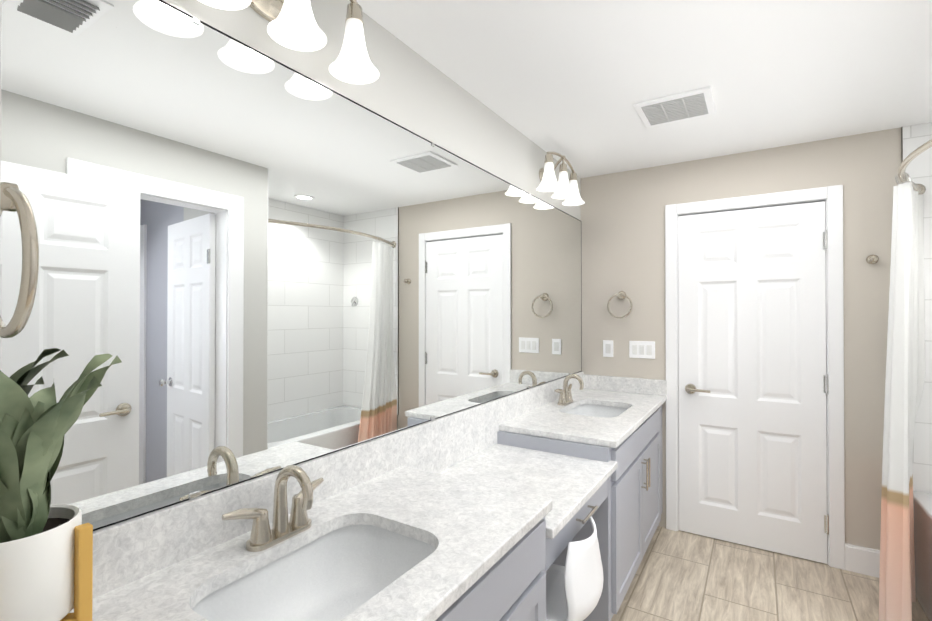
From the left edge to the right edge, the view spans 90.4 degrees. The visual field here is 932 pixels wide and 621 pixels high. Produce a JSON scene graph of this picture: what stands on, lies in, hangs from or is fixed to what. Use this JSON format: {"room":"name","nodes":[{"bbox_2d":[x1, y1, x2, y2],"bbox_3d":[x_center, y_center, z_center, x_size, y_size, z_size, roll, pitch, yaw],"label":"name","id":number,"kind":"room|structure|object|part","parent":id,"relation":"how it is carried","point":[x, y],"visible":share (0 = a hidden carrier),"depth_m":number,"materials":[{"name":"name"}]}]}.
{"room":"bathroom","nodes":[
{"label":"bathroom","id":0,"kind":"room"},
{"bbox_2d":[0,0,1,174],"bbox_3d":[-0.688,0.215,0.474,0.720,2.375,0.140,0,0,32],"label":"wall","id":1,"kind":"structure","parent":0,"point":[0,76],"depth_m":0.34,"materials":[{"name":"white paint"}]},
{"bbox_2d":[0,182,38,337],"bbox_3d":[-0.527,-0.063,0.497,0.168,0.188,0.070,0,0,32],"label":"towel ring","id":2,"kind":"object","parent":1,"relation":"attached to","point":[13,198],"visible":1,"depth_m":0.48,"materials":[{"name":"silver metal"}]},
{"bbox_2d":[163,0,580,220],"bbox_3d":[-0.397,0.222,1.500,0.120,2.375,4.906,0,0,32],"label":"wall","id":3,"kind":"structure","parent":0,"point":[411,90],"depth_m":1.69,"materials":[{"name":"white paint"}]},
{"bbox_2d":[198,0,378,83],"bbox_3d":[-0.435,-0.803,1.161,0.181,0.240,0.540,0,0,32],"label":"sconce","id":4,"kind":"object","parent":3,"relation":"attached to","point":[292,24],"visible":1,"depth_m":1.20,"materials":[{"name":"white glass"}]},
{"bbox_3d":[-0.532,-0.754,0.985,0.140,0.140,0.140,0,0,32],"label":"lamp shade","id":5,"kind":"part","parent":4,"relation":"part of","materials":[{"name":"white glass"}]},
{"bbox_3d":[-0.418,-0.752,1.150,0.140,0.140,0.140,0,0,32],"label":"lamp shade","id":6,"kind":"part","parent":4,"relation":"part of","materials":[{"name":"white glass"}]},
{"bbox_3d":[-0.454,-0.838,1.173,0.137,0.170,0.451,0,0,32],"label":"arm","id":7,"kind":"part","parent":4,"relation":"part of"},
{"bbox_3d":[-0.319,-0.751,1.324,0.140,0.140,0.140,0,0,32],"label":"lamp shade","id":8,"kind":"part","parent":4,"relation":"part of","materials":[{"name":"white glass"}]},
{"bbox_2d":[0,0,581,530],"bbox_3d":[-0.009,-0.113,1.997,0.008,1.080,3.144,0,0,32],"label":"mirror","id":9,"kind":"object","parent":3,"relation":"attached to","point":[254,264],"visible":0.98,"depth_m":1.11,"materials":[{"name":"clear glass"}]},
{"bbox_2d":[92,371,584,598],"bbox_3d":[-0.005,0.532,1.989,0.019,0.208,3.154,0,0,32],"label":"backsplash","id":10,"kind":"structure","parent":3,"relation":"attached to","point":[125,551],"depth_m":1.13,"materials":[{"name":"white stone"}]},
{"bbox_2d":[536,152,584,205],"bbox_3d":[0.555,-0.792,2.736,0.181,0.240,0.540,0,0,32],"label":"sconce","id":11,"kind":"object","parent":3,"relation":"attached to","point":[563,187],"visible":1,"depth_m":2.70,"materials":[{"name":"white glass"}]},
{"bbox_3d":[0.459,-0.743,2.560,0.140,0.140,0.140,0,0,32],"label":"lamp shade","id":12,"kind":"part","parent":11,"relation":"part of","materials":[{"name":"white glass"}]},
{"bbox_3d":[0.537,-0.827,2.748,0.137,0.170,0.451,0,0,32],"label":"arm","id":13,"kind":"part","parent":11,"relation":"part of"},
{"bbox_3d":[0.573,-0.742,2.724,0.140,0.140,0.140,0,0,32],"label":"lamp shade","id":14,"kind":"part","parent":11,"relation":"part of","materials":[{"name":"white glass"}]},
{"bbox_3d":[0.672,-0.741,2.898,0.140,0.140,0.140,0,0,32],"label":"lamp shade","id":15,"kind":"part","parent":11,"relation":"part of","materials":[{"name":"white glass"}]},
{"bbox_2d":[348,0,931,177],"bbox_3d":[1.070,-1.022,0.585,3.586,0.100,4.906,0,0,32],"label":"ceiling","id":16,"kind":"structure","parent":0,"point":[572,81],"depth_m":1.83,"materials":[{"name":"white paint"}]},
{"bbox_2d":[633,86,715,127],"bbox_3d":[0.990,-0.952,2.191,0.320,0.017,0.300,0,0,32],"label":"air vent","id":17,"kind":"object","parent":16,"relation":"attached to","point":[695,103],"visible":0.96,"depth_m":2.16,"materials":[{"name":"white"}]},
{"bbox_2d":[581,128,900,549],"bbox_3d":[1.890,0.230,2.735,2.676,2.375,0.120,0,0,32],"label":"wall","id":18,"kind":"structure","parent":0,"point":[622,231],"depth_m":2.72,"materials":[{"name":"beige paint"}]},
{"bbox_2d":[603,340,612,356],"bbox_3d":[0.990,0.266,3.225,0.070,0.115,0.010,0,0,32],"label":"electrical outlet plate","id":19,"kind":"object","parent":18,"relation":"attached to","point":[607,348],"visible":1,"depth_m":3.22,"materials":[{"name":"white plastic"}]},
{"bbox_2d":[605,344,610,352],"bbox_3d":[0.988,0.266,3.222,0.036,0.065,0.004,0,0,32],"label":"outlet","id":20,"kind":"object","parent":19,"relation":"attached to","point":[607,346],"depth_m":3.22,"materials":[{"name":"white plastic"}]},
{"bbox_2d":[607,291,632,317],"bbox_3d":[1.052,-0.040,3.153,0.168,0.188,0.070,0,0,32],"label":"towel ring","id":21,"kind":"object","parent":18,"relation":"attached to","point":[621,295],"visible":1,"depth_m":3.14,"materials":[{"name":"silver metal"}]},
{"bbox_2d":[585,375,666,394],"bbox_3d":[1.073,0.506,3.163,0.555,0.100,0.020,0,0,32],"label":"backsplash","id":22,"kind":"structure","parent":18,"relation":"attached to","point":[598,382],"depth_m":3.14,"materials":[{"name":"white stone"}]},
{"bbox_2d":[629,341,654,358],"bbox_3d":[1.179,0.263,3.104,0.165,0.115,0.012,0,0,32],"label":"switch plate","id":23,"kind":"object","parent":18,"relation":"attached to","point":[642,349],"visible":1,"depth_m":3.10,"materials":[{"name":"white plastic"}]},
{"bbox_2d":[678,201,826,563],"bbox_3d":[1.684,0.401,2.774,0.755,2.022,0.094,0,0,32],"label":"closet door","id":24,"kind":"structure","parent":18,"relation":"in","point":[752,372],"depth_m":2.76,"materials":[{"name":"white wood"}]},
{"bbox_3d":[1.449,0.498,2.901,0.148,0.066,0.060,0,0,32],"label":"handle","id":25,"kind":"part","parent":24,"relation":"part of","materials":[{"name":"silver metal"}]},
{"bbox_2d":[665,185,844,569],"bbox_3d":[1.719,0.364,2.831,0.907,2.108,0.138,0,0,32],"label":"door frame","id":26,"kind":"structure","parent":18,"relation":"attached to","point":[831,197],"depth_m":2.59,"materials":[{"name":"white wood"}]},
{"bbox_2d":[823,230,828,534],"bbox_3d":[2.006,0.397,2.579,0.022,1.688,0.015,0,0,32],"label":"closet door hinges","id":27,"kind":"object","parent":18,"relation":"attached to","point":[825,379],"visible":1,"depth_m":2.58,"materials":[{"name":"silver metal"}]},
{"bbox_2d":[845,543,879,577],"bbox_3d":[0.957,1.338,1.384,1.143,0.142,3.145,0,0,32],"label":"baseboard","id":28,"kind":"structure","parent":18,"relation":"attached to","point":[862,560],"depth_m":2.49,"materials":[{"name":"white wood"}]},
{"bbox_2d":[866,255,878,263],"bbox_3d":[2.165,-0.274,2.461,0.052,0.052,0.060,0,0,32],"label":"robe hook","id":29,"kind":"object","parent":18,"relation":"attached to","point":[872,259],"visible":1,"depth_m":2.45,"materials":[{"name":"silver metal"}]},
{"bbox_2d":[903,122,931,492],"bbox_3d":[2.584,-0.010,2.224,0.716,1.899,0.007,0,0,32],"label":"wall tile","id":30,"kind":"structure","parent":18,"relation":"attached to","point":[919,167],"depth_m":2.37,"materials":[{"name":"white tile"}]},
{"bbox_2d":[901,127,902,183],"bbox_3d":[2.278,-0.009,2.414,0.004,1.899,0.009,0,0,32],"label":"tile trim","id":31,"kind":"structure","parent":30,"relation":"attached to","point":[901,145],"depth_m":2.42,"materials":[{"name":"silver metal"}]},
{"bbox_2d":[611,526,928,620],"bbox_3d":[1.070,1.453,0.569,3.586,0.100,4.906,0,0,32],"label":"floor","id":32,"kind":"structure","parent":0,"point":[682,576],"depth_m":2.37,"materials":[{"name":"tile"}]},
{"bbox_2d":[417,399,666,620],"bbox_3d":[0.240,0.994,1.832,0.598,0.835,3.154,0,0,32],"label":"bathroom vanity","id":33,"kind":"object","parent":32,"relation":"on","point":[621,486],"depth_m":1.92,"materials":[{"name":"grey"}]},
{"bbox_2d":[69,463,552,620],"bbox_3d":[-0.301,0.556,0.997,0.574,0.030,1.159,0,0,32],"label":"countertop","id":34,"kind":"structure","parent":33,"relation":"on","point":[468,523],"depth_m":1.07,"materials":[{"name":"white stone"}]},
{"bbox_2d":[0,354,121,620],"bbox_3d":[-0.651,0.306,0.706,0.234,0.464,0.233,0,0,32],"label":"plant","id":35,"kind":"object","parent":34,"relation":"on","point":[46,560],"visible":1,"depth_m":0.67,"materials":[{"name":"green plant"}]},
{"bbox_3d":[-0.657,0.385,0.681,0.142,0.145,0.142,0,0,32],"label":"pot","id":36,"kind":"part","parent":35,"relation":"part of","materials":[{"name":"white ceramic"}]},
{"bbox_2d":[217,463,328,554],"bbox_3d":[-0.410,0.452,1.090,0.138,0.178,0.272,0,0,32],"label":"faucet","id":37,"kind":"object","parent":34,"relation":"on","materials":[{"name":"silver metal"}]},
{"bbox_2d":[197,519,432,620],"bbox_3d":[-0.294,0.633,0.986,0.336,0.147,0.486,0,0,32],"label":"sink","id":38,"kind":"object","parent":34,"relation":"in","point":[314,584],"depth_m":1.13,"materials":[{"name":"white ceramic"}]},
{"bbox_3d":[0.073,1.012,1.085,0.020,0.540,0.546,0,0,32],"label":"door","id":39,"kind":"part","parent":33,"relation":"part of","materials":[{"name":"grey wood"}]},
{"bbox_2d":[501,387,666,446],"bbox_3d":[0.728,0.567,2.632,0.574,0.030,1.285,0,0,32],"label":"countertop","id":40,"kind":"structure","parent":33,"relation":"on","point":[550,419],"depth_m":2.34,"materials":[{"name":"white stone"}]},
{"bbox_2d":[553,373,584,406],"bbox_3d":[0.629,0.463,2.740,0.138,0.178,0.272,0,0,32],"label":"faucet","id":41,"kind":"object","parent":40,"relation":"on","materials":[{"name":"silver metal"}]},
{"bbox_2d":[569,403,624,418],"bbox_3d":[0.742,0.644,2.632,0.336,0.147,0.486,0,0,32],"label":"sink","id":42,"kind":"object","parent":40,"relation":"in","point":[610,409],"depth_m":2.86,"materials":[{"name":"white ceramic"}]},
{"bbox_3d":[0.428,0.720,1.641,0.033,0.010,0.154,0,0,32],"label":"knee pull","id":43,"kind":"part","parent":33,"relation":"part of","materials":[{"name":"silver metal"}]},
{"bbox_3d":[0.770,1.019,2.192,0.020,0.540,0.530,0,0,32],"label":"door","id":44,"kind":"part","parent":33,"relation":"part of","materials":[{"name":"grey wood"}]},
{"bbox_3d":[1.055,1.022,2.646,0.020,0.540,0.530,0,0,32],"label":"door","id":45,"kind":"part","parent":33,"relation":"part of","materials":[{"name":"grey wood"}]},
{"bbox_2d":[546,516,603,620],"bbox_3d":[0.235,1.059,1.583,0.445,0.706,0.342,0,0,32],"label":"chair","id":46,"kind":"object","parent":32,"relation":"on","point":[574,586],"visible":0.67,"depth_m":1.43,"materials":[{"name":"white plastic"}]},
{"bbox_2d":[913,491,931,620],"bbox_3d":[2.227,1.165,1.650,0.699,0.490,1.327,0,0,32],"label":"bathtub","id":47,"kind":"object","parent":32,"relation":"on","point":[922,503],"depth_m":2.18,"materials":[{"name":"ceramic"}]},
{"bbox_3d":[1.872,-0.018,1.093,0.716,1.899,0.007,0,0,32],"label":"wall tile","id":48,"kind":"structure","parent":0,"visible":0},
{"bbox_2d":[898,139,931,194],"bbox_3d":[1.906,-0.623,1.861,0.212,0.066,1.342,0,0,32],"label":"curtain rod","id":49,"kind":"object","parent":48,"relation":"attached to","point":[907,160],"visible":0.71,"depth_m":1.94,"materials":[{"name":"silver metal"}]},
{"bbox_2d":[895,172,912,183],"bbox_3d":[2.013,-0.613,2.137,0.051,0.050,0.004,0,0,32],"label":"curtain ring","id":50,"kind":"object","parent":49,"relation":"hanging from","point":[909,179],"depth_m":2.15,"materials":[{"name":"silver metal"}]},
{"bbox_2d":[878,182,925,620],"bbox_3d":[2.024,0.396,2.153,0.692,1.965,0.119,0,-1,-42],"label":"curtain","id":51,"kind":"object","parent":50,"relation":"hanging from","point":[905,372],"visible":1,"depth_m":2.09,"materials":[{"name":"fabric"}]}
]}

